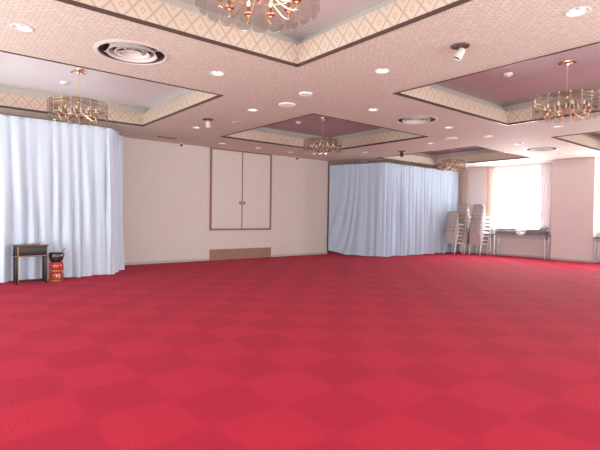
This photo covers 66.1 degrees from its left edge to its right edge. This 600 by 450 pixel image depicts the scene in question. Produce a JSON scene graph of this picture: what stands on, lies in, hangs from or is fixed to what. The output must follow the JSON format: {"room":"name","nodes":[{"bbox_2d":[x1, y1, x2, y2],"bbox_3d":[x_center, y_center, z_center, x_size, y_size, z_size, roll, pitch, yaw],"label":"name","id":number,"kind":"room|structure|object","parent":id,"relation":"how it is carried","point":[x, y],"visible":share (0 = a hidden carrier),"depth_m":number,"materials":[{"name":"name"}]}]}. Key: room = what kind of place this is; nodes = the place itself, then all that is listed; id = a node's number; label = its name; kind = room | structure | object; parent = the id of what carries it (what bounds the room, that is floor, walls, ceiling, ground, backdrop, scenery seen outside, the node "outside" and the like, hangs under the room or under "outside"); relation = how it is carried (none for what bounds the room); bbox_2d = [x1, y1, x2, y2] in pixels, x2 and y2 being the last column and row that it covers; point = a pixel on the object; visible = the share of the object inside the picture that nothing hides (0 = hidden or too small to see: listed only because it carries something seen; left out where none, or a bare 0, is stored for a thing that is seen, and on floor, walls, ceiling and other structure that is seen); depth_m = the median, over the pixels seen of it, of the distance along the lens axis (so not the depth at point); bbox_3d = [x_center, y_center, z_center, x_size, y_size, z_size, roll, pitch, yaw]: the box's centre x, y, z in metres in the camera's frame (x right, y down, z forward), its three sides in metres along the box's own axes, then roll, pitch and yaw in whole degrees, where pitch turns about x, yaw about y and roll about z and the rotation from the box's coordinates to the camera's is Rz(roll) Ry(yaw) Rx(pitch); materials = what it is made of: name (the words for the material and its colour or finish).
{"room":"banquet hall","nodes":[
{"label":"banquet hall","id":0,"kind":"room"},
{"bbox_2d":[123,138,327,262],"bbox_3d":[-4.038,-0.574,11.505,12.730,3.110,0.120,0,1,-39],"label":"wall","id":1,"kind":"structure","parent":0,"point":[166,186],"depth_m":12.37,"materials":[{"name":"paint"}]},
{"bbox_2d":[124,252,326,264],"bbox_3d":[-4.016,0.951,11.482,12.730,0.062,0.014,0,1,-39],"label":"baseboard","id":2,"kind":"structure","parent":1,"relation":"attached to","point":[280,255],"depth_m":12.34,"materials":[{"name":"beige wood"}]},
{"bbox_2d":[209,247,270,259],"bbox_3d":[-1.694,0.828,13.372,2.060,0.300,0.026,0,1,-39],"label":"wall panel","id":3,"kind":"object","parent":1,"relation":"attached to","point":[240,253],"visible":0.98,"depth_m":13.32,"materials":[{"name":"brown wood"}]},
{"bbox_2d":[209,147,271,229],"bbox_3d":[-1.670,-0.991,13.331,2.070,2.280,0.036,0,1,-39],"label":"upper cabinet","id":4,"kind":"object","parent":1,"relation":"attached to","point":[240,181],"visible":1,"depth_m":13.29,"materials":[{"name":"brown wood"}]},
{"bbox_2d":[327,161,328,253],"bbox_3d":[0.902,-0.583,15.550,0.040,3.110,0.140,0,1,-39],"label":"trim","id":5,"kind":"structure","parent":1,"relation":"attached to","point":[328,161],"depth_m":15.49,"materials":[{"name":"brown wood"}]},
{"bbox_2d":[0,251,599,449],"bbox_3d":[1.931,1.171,8.339,17.950,0.100,14.800,0,1,-39],"label":"floor","id":6,"kind":"structure","parent":0,"point":[333,350],"depth_m":4.10,"materials":[{"name":"red carpet"}]},
{"bbox_2d":[12,244,48,284],"bbox_3d":[-4.821,0.692,8.249,0.528,0.680,0.303,0,1,-39],"label":"stand","id":7,"kind":"object","parent":6,"relation":"on","point":[19,250],"visible":0.99,"depth_m":8.18,"materials":[{"name":"black wood"}]},
{"bbox_2d":[49,261,63,281],"bbox_3d":[-4.495,0.856,8.498,0.244,0.352,0.255,0,1,-39],"label":"can","id":8,"kind":"object","parent":6,"relation":"on","point":[55,268],"visible":0.98,"depth_m":8.41,"materials":[{"name":"red metal"}]},
{"bbox_2d":[48,252,64,261],"bbox_3d":[-4.491,0.596,8.493,0.255,0.168,0.255,1,1,1],"label":"pot","id":9,"kind":"object","parent":8,"relation":"on","point":[53,256],"visible":0.97,"depth_m":8.40,"materials":[{"name":"black metal"}]},
{"bbox_2d":[328,162,434,256],"bbox_3d":[2.962,-0.488,15.122,3.828,2.971,1.314,1,1,-11],"label":"curtain","id":10,"kind":"object","parent":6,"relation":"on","point":[383,209],"visible":1,"depth_m":14.96,"materials":[{"name":"grey fabric"}]},
{"bbox_2d":[434,169,458,252],"bbox_3d":[5.268,-0.485,16.603,1.450,2.969,0.107,0,1,-39],"label":"curtain","id":11,"kind":"object","parent":6,"relation":"on","point":[446,182],"visible":0.79,"depth_m":16.49,"materials":[{"name":"grey fabric"}]},
{"bbox_2d":[444,230,462,253],"bbox_3d":[5.409,0.597,16.316,0.620,0.848,0.428,0,1,-39],"label":"banquet chair","id":12,"kind":"object","parent":6,"relation":"on","point":[449,235],"visible":0.97,"depth_m":16.19,"materials":[{"name":"fabric"}]},
{"bbox_2d":[445,226,462,250],"bbox_3d":[5.439,0.467,16.336,0.620,0.848,0.428,0,1,-39],"label":"banquet chair","id":13,"kind":"object","parent":12,"relation":"on","point":[446,227],"visible":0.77,"depth_m":16.16,"materials":[{"name":"beige fabric"}]},
{"bbox_2d":[445,222,463,245],"bbox_3d":[5.468,0.337,16.356,0.620,0.848,0.428,0,1,-39],"label":"banquet chair","id":14,"kind":"object","parent":13,"relation":"on","point":[446,223],"visible":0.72,"depth_m":16.18,"materials":[{"name":"beige fabric"}]},
{"bbox_2d":[446,219,462,235],"bbox_3d":[5.498,0.206,16.377,0.620,0.848,0.428,0,1,-39],"label":"banquet chair","id":15,"kind":"object","parent":14,"relation":"on","point":[448,220],"visible":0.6,"depth_m":16.16,"materials":[{"name":"beige fabric"}]},
{"bbox_2d":[447,215,462,238],"bbox_3d":[5.528,0.076,16.397,0.620,0.848,0.428,0,1,-39],"label":"banquet chair","id":16,"kind":"object","parent":15,"relation":"on","point":[448,216],"visible":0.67,"depth_m":16.18,"materials":[{"name":"beige fabric"}]},
{"bbox_2d":[447,211,462,231],"bbox_3d":[5.557,-0.053,16.418,0.620,0.848,0.428,0,1,-39],"label":"banquet chair","id":17,"kind":"object","parent":16,"relation":"on","point":[448,212],"visible":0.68,"depth_m":16.19,"materials":[{"name":"beige fabric"}]},
{"bbox_2d":[454,230,471,253],"bbox_3d":[5.850,0.597,16.599,0.620,0.848,0.428,0,1,-39],"label":"banquet chair","id":18,"kind":"object","parent":6,"relation":"on","point":[463,233],"visible":0.59,"depth_m":16.41,"materials":[{"name":"beige fabric"}]},
{"bbox_2d":[457,226,472,249],"bbox_3d":[5.879,0.467,16.619,0.620,0.848,0.428,0,1,-39],"label":"banquet chair","id":19,"kind":"object","parent":18,"relation":"on","point":[463,227],"visible":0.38,"depth_m":16.37,"materials":[{"name":"beige fabric"}]},
{"bbox_2d":[459,223,468,239],"bbox_3d":[5.909,0.337,16.639,0.620,0.848,0.428,0,1,-39],"label":"banquet chair","id":20,"kind":"object","parent":19,"relation":"on","point":[464,225],"visible":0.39,"depth_m":16.38,"materials":[{"name":"beige fabric"}]},
{"bbox_2d":[459,219,468,242],"bbox_3d":[5.938,0.207,16.660,0.620,0.848,0.428,0,1,-39],"label":"banquet chair","id":21,"kind":"object","parent":20,"relation":"on","point":[460,220],"visible":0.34,"depth_m":16.41,"materials":[{"name":"beige fabric"}]},
{"bbox_2d":[458,215,469,235],"bbox_3d":[5.968,0.077,16.680,0.620,0.848,0.428,0,1,-39],"label":"banquet chair","id":22,"kind":"object","parent":21,"relation":"on","point":[459,216],"visible":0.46,"depth_m":16.43,"materials":[{"name":"beige fabric"}]},
{"bbox_2d":[457,212,469,227],"bbox_3d":[5.998,-0.053,16.701,0.620,0.848,0.428,0,1,-39],"label":"banquet chair","id":23,"kind":"object","parent":22,"relation":"on","point":[459,213],"visible":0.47,"depth_m":16.45,"materials":[{"name":"beige fabric"}]},
{"bbox_2d":[458,208,470,230],"bbox_3d":[6.027,-0.183,16.721,0.620,0.848,0.428,0,1,-39],"label":"banquet chair","id":24,"kind":"object","parent":23,"relation":"on","point":[459,209],"visible":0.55,"depth_m":16.50,"materials":[{"name":"beige fabric"}]},
{"bbox_2d":[458,204,470,222],"bbox_3d":[6.057,-0.313,16.741,0.620,0.848,0.428,0,1,-39],"label":"banquet chair","id":25,"kind":"object","parent":24,"relation":"on","point":[461,205],"visible":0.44,"depth_m":16.51,"materials":[{"name":"beige fabric"}]},
{"bbox_2d":[460,233,494,254],"bbox_3d":[6.322,0.656,16.431,0.340,0.745,1.220,0,1,-39],"label":"folding table","id":26,"kind":"object","parent":6,"relation":"on","point":[490,235],"visible":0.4,"depth_m":16.00,"materials":[{"name":"silver metal"}]},
{"bbox_2d":[469,230,487,254],"bbox_3d":[6.185,0.612,16.047,0.620,0.848,0.428,0,1,-39],"label":"banquet chair","id":27,"kind":"object","parent":6,"relation":"on","point":[474,236],"visible":0.99,"depth_m":15.92,"materials":[{"name":"beige fabric"}]},
{"bbox_2d":[469,227,487,246],"bbox_3d":[6.215,0.482,16.067,0.620,0.848,0.428,0,1,-39],"label":"banquet chair","id":28,"kind":"object","parent":27,"relation":"on","point":[470,228],"visible":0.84,"depth_m":15.89,"materials":[{"name":"beige fabric"}]},
{"bbox_2d":[470,223,488,247],"bbox_3d":[6.245,0.352,16.087,0.620,0.848,0.428,0,1,-39],"label":"banquet chair","id":29,"kind":"object","parent":28,"relation":"on","point":[471,224],"visible":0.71,"depth_m":15.92,"materials":[{"name":"beige fabric"}]},
{"bbox_2d":[471,219,489,243],"bbox_3d":[6.274,0.222,16.108,0.620,0.848,0.428,0,1,-39],"label":"banquet chair","id":30,"kind":"object","parent":29,"relation":"on","point":[472,220],"visible":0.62,"depth_m":15.89,"materials":[{"name":"beige fabric"}]},
{"bbox_2d":[471,215,489,239],"bbox_3d":[6.304,0.092,16.128,0.620,0.848,0.428,0,1,-39],"label":"banquet chair","id":31,"kind":"object","parent":30,"relation":"on","point":[472,216],"visible":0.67,"depth_m":15.94,"materials":[{"name":"beige fabric"}]},
{"bbox_2d":[472,212,490,234],"bbox_3d":[6.333,-0.038,16.149,0.620,0.848,0.428,0,1,-39],"label":"banquet chair","id":32,"kind":"object","parent":31,"relation":"on","point":[474,213],"visible":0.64,"depth_m":15.95,"materials":[{"name":"beige fabric"}]},
{"bbox_2d":[473,208,490,226],"bbox_3d":[6.363,-0.168,16.169,0.620,0.848,0.428,0,1,-39],"label":"banquet chair","id":33,"kind":"object","parent":32,"relation":"on","point":[474,209],"visible":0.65,"depth_m":15.98,"materials":[{"name":"beige fabric"}]},
{"bbox_2d":[473,204,491,228],"bbox_3d":[6.393,-0.298,16.189,0.620,0.848,0.428,0,1,-39],"label":"banquet chair","id":34,"kind":"object","parent":33,"relation":"on","point":[474,205],"visible":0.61,"depth_m":15.99,"materials":[{"name":"beige fabric"}]},
{"bbox_2d":[493,234,550,258],"bbox_3d":[7.294,0.692,15.244,0.340,0.745,1.730,0,1,-39],"label":"folding table","id":35,"kind":"object","parent":6,"relation":"on","point":[495,235],"visible":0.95,"depth_m":15.02,"materials":[{"name":"silver metal"}]},
{"bbox_2d":[494,232,518,234],"bbox_3d":[7.011,0.282,15.588,0.280,0.052,0.780,0,1,-39],"label":"table","id":36,"kind":"object","parent":35,"relation":"on","point":[496,232],"visible":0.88,"depth_m":15.51,"materials":[{"name":"silver metal"}]},
{"bbox_2d":[495,231,519,232],"bbox_3d":[7.006,0.227,15.595,0.280,0.052,0.720,0,1,-39],"label":"table","id":37,"kind":"object","parent":36,"relation":"on","point":[495,231],"visible":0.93,"depth_m":15.39,"materials":[{"name":"silver metal"}]},
{"bbox_2d":[494,229,519,230],"bbox_3d":[7.003,0.172,15.598,0.280,0.052,0.770,0,1,-39],"label":"table","id":38,"kind":"object","parent":37,"relation":"on","point":[496,229],"visible":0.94,"depth_m":15.57,"materials":[{"name":"silver metal"}]},
{"bbox_2d":[495,227,518,229],"bbox_3d":[7.010,0.117,15.589,0.280,0.052,0.690,0,1,-39],"label":"table","id":39,"kind":"object","parent":38,"relation":"on","point":[497,227],"visible":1,"depth_m":15.53,"materials":[{"name":"silver metal"}]},
{"bbox_2d":[523,233,548,235],"bbox_3d":[7.603,0.304,14.865,0.280,0.052,0.690,0,1,-39],"label":"table","id":40,"kind":"object","parent":35,"relation":"on","point":[525,233],"visible":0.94,"depth_m":14.77,"materials":[{"name":"silver metal"}]},
{"bbox_2d":[524,232,548,233],"bbox_3d":[7.628,0.249,14.851,0.280,0.052,0.660,0,1,-39],"label":"table","id":41,"kind":"object","parent":40,"relation":"on","point":[524,232],"visible":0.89,"depth_m":14.69,"materials":[{"name":"silver metal"}]},
{"bbox_2d":[524,230,548,231],"bbox_3d":[7.611,0.194,14.855,0.280,0.052,0.670,0,1,-39],"label":"table","id":42,"kind":"object","parent":41,"relation":"on","point":[525,230],"visible":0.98,"depth_m":14.78,"materials":[{"name":"silver metal"}]},
{"bbox_2d":[593,238,599,262],"bbox_3d":[9.299,0.764,12.796,0.340,0.745,1.980,0,1,-39],"label":"folding table","id":43,"kind":"object","parent":6,"relation":"on","point":[595,239],"visible":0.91,"depth_m":13.43,"materials":[{"name":"silver metal"}]},
{"bbox_2d":[0,0,599,169],"bbox_3d":[1.976,-2.197,8.276,17.950,0.442,14.800,0,1,-39],"label":"ceiling","id":44,"kind":"structure","parent":0,"point":[334,57],"depth_m":6.39,"materials":[{"name":"paint"}]},
{"bbox_2d":[9,23,34,32],"bbox_3d":[-2.798,-2.027,4.643,0.220,0.096,0.220,0,1,-31],"label":"recessed light","id":45,"kind":"object","parent":44,"relation":"in","point":[19,27],"visible":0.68,"depth_m":4.69,"materials":[{"name":"white glass"}]},
{"bbox_2d":[0,113,124,282],"bbox_3d":[-5.367,-0.484,8.258,1.022,3.007,5.294,2,1,40],"label":"curtain","id":46,"kind":"object","parent":44,"relation":"hanging from","point":[61,184],"visible":0.95,"depth_m":8.82,"materials":[{"name":"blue fabric"}]},
{"bbox_2d":[60,81,68,85],"bbox_3d":[-4.121,-2.470,8.058,0.140,0.052,0.140,0,1,-39],"label":"smoke detector","id":47,"kind":"object","parent":44,"relation":"attached to","point":[64,83],"visible":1,"depth_m":8.03,"materials":[{"name":"white plastic"}]},
{"bbox_2d":[47,68,107,125],"bbox_3d":[-3.542,-2.071,7.368,0.888,0.809,0.888,0,1,-17],"label":"chandelier","id":48,"kind":"object","parent":44,"relation":"hanging from","point":[78,111],"visible":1,"depth_m":7.33,"materials":[{"name":"gold metal"}]},
{"bbox_2d":[92,39,169,64],"bbox_3d":[-1.940,-2.039,5.332,0.840,0.145,0.840,0,1,-39],"label":"ceiling vent","id":49,"kind":"object","parent":44,"relation":"in","point":[130,51],"visible":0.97,"depth_m":5.37,"materials":[{"name":"beige metal"}]},
{"bbox_2d":[203,118,212,127],"bbox_3d":[-1.789,-1.969,8.936,0.200,0.164,0.200,0,1,-39],"label":"spotlight","id":50,"kind":"object","parent":44,"relation":"attached to","point":[207,120],"visible":1,"depth_m":8.91,"materials":[{"name":"beige metal"}]},
{"bbox_2d":[209,71,224,75],"bbox_3d":[-1.088,-2.030,6.043,0.220,0.096,0.220,1,1,-10],"label":"recessed light","id":51,"kind":"object","parent":44,"relation":"in","point":[214,73],"visible":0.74,"depth_m":6.10,"materials":[{"name":"silver metal"}]},
{"bbox_2d":[247,109,258,111],"bbox_3d":[-0.832,-2.065,8.114,0.220,0.096,0.220,1,1,-6],"label":"recessed light","id":52,"kind":"object","parent":44,"relation":"in","point":[250,110],"visible":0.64,"depth_m":8.19,"materials":[{"name":"silver metal"}]},
{"bbox_2d":[197,0,319,32],"bbox_3d":[-0.295,-1.952,3.308,0.888,0.809,0.888,1,1,28],"label":"chandelier","id":53,"kind":"object","parent":44,"relation":"hanging from","point":[229,7],"visible":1,"depth_m":3.48,"materials":[{"name":"gold metal"}]},
{"bbox_2d":[278,102,295,107],"bbox_3d":[-0.215,-1.996,7.677,0.290,0.022,0.290,0,1,-39],"label":"ceiling speaker","id":54,"kind":"object","parent":44,"relation":"attached to","point":[284,104],"visible":1,"depth_m":7.63,"materials":[{"name":"white plastic"}]},
{"bbox_2d":[279,104,294,106],"bbox_3d":[-0.215,-1.988,7.677,0.261,0.006,0.261,0,1,-39],"label":"grille","id":55,"kind":"object","parent":54,"relation":"attached to","point":[281,105],"depth_m":7.66,"materials":[{"name":"white plastic"}]},
{"bbox_2d":[299,92,311,95],"bbox_3d":[0.085,-1.978,6.979,0.210,0.022,0.210,0,1,-39],"label":"ceiling speaker","id":56,"kind":"object","parent":44,"relation":"attached to","point":[300,93],"visible":1,"depth_m":6.95,"materials":[{"name":"white plastic"}]},
{"bbox_2d":[303,117,341,154],"bbox_3d":[0.526,-2.078,10.686,0.888,0.809,0.888,1,1,28],"label":"chandelier","id":57,"kind":"object","parent":44,"relation":"hanging from","point":[320,146],"visible":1,"depth_m":10.65,"materials":[{"name":"gold metal"}]},
{"bbox_2d":[367,108,378,110],"bbox_3d":[1.264,-2.034,7.969,0.220,0.096,0.220,1,1,9],"label":"recessed light","id":58,"kind":"object","parent":44,"relation":"in","point":[370,109],"visible":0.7,"depth_m":8.02,"materials":[{"name":"white glass"}]},
{"bbox_2d":[374,68,390,73],"bbox_3d":[1.046,-1.998,5.853,0.220,0.096,0.220,1,1,10],"label":"recessed light","id":59,"kind":"object","parent":44,"relation":"in","point":[381,70],"visible":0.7,"depth_m":5.92,"materials":[{"name":"silver metal"}]},
{"bbox_2d":[395,115,437,123],"bbox_3d":[2.208,-2.045,8.742,0.800,0.138,0.800,0,1,-39],"label":"ceiling vent","id":60,"kind":"object","parent":44,"relation":"in","point":[415,119],"visible":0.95,"depth_m":8.78,"materials":[{"name":"beige metal"}]},
{"bbox_2d":[444,137,456,139],"bbox_3d":[3.493,-2.001,10.662,0.290,0.022,0.290,0,1,-39],"label":"ceiling speaker","id":61,"kind":"object","parent":44,"relation":"attached to","point":[446,138],"visible":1,"depth_m":10.61,"materials":[{"name":"white plastic"}]},
{"bbox_2d":[437,149,467,170],"bbox_3d":[4.653,-2.086,14.091,0.888,0.809,0.888,0,1,-17],"label":"chandelier","id":62,"kind":"object","parent":44,"relation":"hanging from","point":[445,160],"visible":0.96,"depth_m":14.07,"materials":[{"name":"gold metal"}]},
{"bbox_2d":[450,42,469,61],"bbox_3d":[1.723,-1.847,4.963,0.200,0.165,0.200,0,1,-39],"label":"spotlight","id":63,"kind":"object","parent":44,"relation":"attached to","point":[460,47],"visible":1,"depth_m":4.93,"materials":[{"name":"beige metal"}]},
{"bbox_2d":[503,72,512,76],"bbox_3d":[3.273,-2.356,7.252,0.140,0.052,0.140,0,1,-39],"label":"smoke detector","id":64,"kind":"object","parent":44,"relation":"attached to","point":[508,74],"visible":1,"depth_m":7.21,"materials":[{"name":"white plastic"}]},
{"bbox_2d":[524,147,558,150],"bbox_3d":[6.348,-2.055,12.132,0.840,0.145,0.840,0,1,-39],"label":"ceiling vent","id":65,"kind":"object","parent":44,"relation":"in","point":[532,148],"visible":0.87,"depth_m":12.15,"materials":[{"name":"beige metal"}]},
{"bbox_2d":[532,60,599,122],"bbox_3d":[3.863,-1.958,6.674,0.888,0.809,0.888,0,1,-17],"label":"chandelier","id":66,"kind":"object","parent":44,"relation":"hanging from","point":[566,108],"visible":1,"depth_m":6.64,"materials":[{"name":"gold metal"}]},
{"bbox_2d":[563,6,591,16],"bbox_3d":[2.479,-1.946,4.119,0.220,0.096,0.220,1,1,31],"label":"recessed light","id":67,"kind":"object","parent":44,"relation":"in","point":[577,11],"visible":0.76,"depth_m":4.16,"materials":[{"name":"silver metal"}]},
{"bbox_2d":[328,166,329,250],"bbox_3d":[2.113,-0.611,17.938,5.100,3.110,0.100,0,1,-39],"label":"wall","id":68,"kind":"structure","parent":0,"point":[329,166],"depth_m":17.01,"materials":[{"name":"paint"}]},
{"bbox_2d":[449,161,599,261],"bbox_3d":[8.796,-0.446,13.912,0.140,3.110,14.800,0,1,-39],"label":"wall","id":69,"kind":"structure","parent":0,"point":[476,178],"depth_m":16.25,"materials":[{"name":"paint"}]},
{"bbox_2d":[461,169,466,203],"bbox_3d":[6.052,-0.679,17.056,0.050,2.784,0.230,0,1,-39],"label":"drape","id":70,"kind":"object","parent":69,"relation":"attached to","point":[463,187],"visible":0.45,"depth_m":17.05,"materials":[{"name":"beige fabric"}]},
{"bbox_2d":[485,167,494,228],"bbox_3d":[6.698,-0.955,16.265,0.039,2.184,0.360,0,1,-39],"label":"drape","id":71,"kind":"object","parent":69,"relation":"attached to","point":[490,170],"visible":0.91,"depth_m":16.27,"materials":[{"name":"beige fabric"}]},
{"bbox_2d":[490,166,547,230],"bbox_3d":[7.393,-0.876,15.569,0.130,2.130,2.040,0,1,-39],"label":"window","id":72,"kind":"structure","parent":69,"relation":"in","point":[533,166],"depth_m":15.54,"materials":[{"name":"glass"}]},
{"bbox_2d":[492,167,540,229],"bbox_3d":[7.330,-0.868,15.557,0.030,2.088,1.980,0,1,-39],"label":"sheer curtain","id":73,"kind":"object","parent":72,"relation":"hanging from","point":[517,191],"visible":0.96,"depth_m":15.55,"materials":[{"name":"white fabric"}]},
{"bbox_2d":[457,250,599,262],"bbox_3d":[8.639,1.079,13.765,0.294,0.062,14.700,0,1,-39],"label":"baseboard","id":74,"kind":"structure","parent":69,"relation":"attached to","point":[562,259],"depth_m":15.12,"materials":[{"name":"beige wood"}]},
{"bbox_2d":[539,162,552,230],"bbox_3d":[7.909,-0.908,14.782,0.056,2.191,0.510,0,1,-39],"label":"drape","id":75,"kind":"object","parent":69,"relation":"attached to","point":[545,168],"visible":0.84,"depth_m":14.79,"materials":[{"name":"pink fabric"}]},
{"bbox_2d":[550,157,598,262],"bbox_3d":[8.374,-0.455,14.096,0.280,3.110,1.180,0,1,-39],"label":"pillar","id":76,"kind":"structure","parent":69,"relation":"attached to","point":[574,181],"depth_m":13.95,"materials":[{"name":"paint"}]},
{"bbox_2d":[597,158,599,231],"bbox_3d":[8.921,-0.875,13.550,0.039,2.184,0.300,0,1,-39],"label":"drape","id":77,"kind":"object","parent":69,"relation":"attached to","point":[598,227],"visible":1,"depth_m":13.63,"materials":[{"name":"beige fabric"}]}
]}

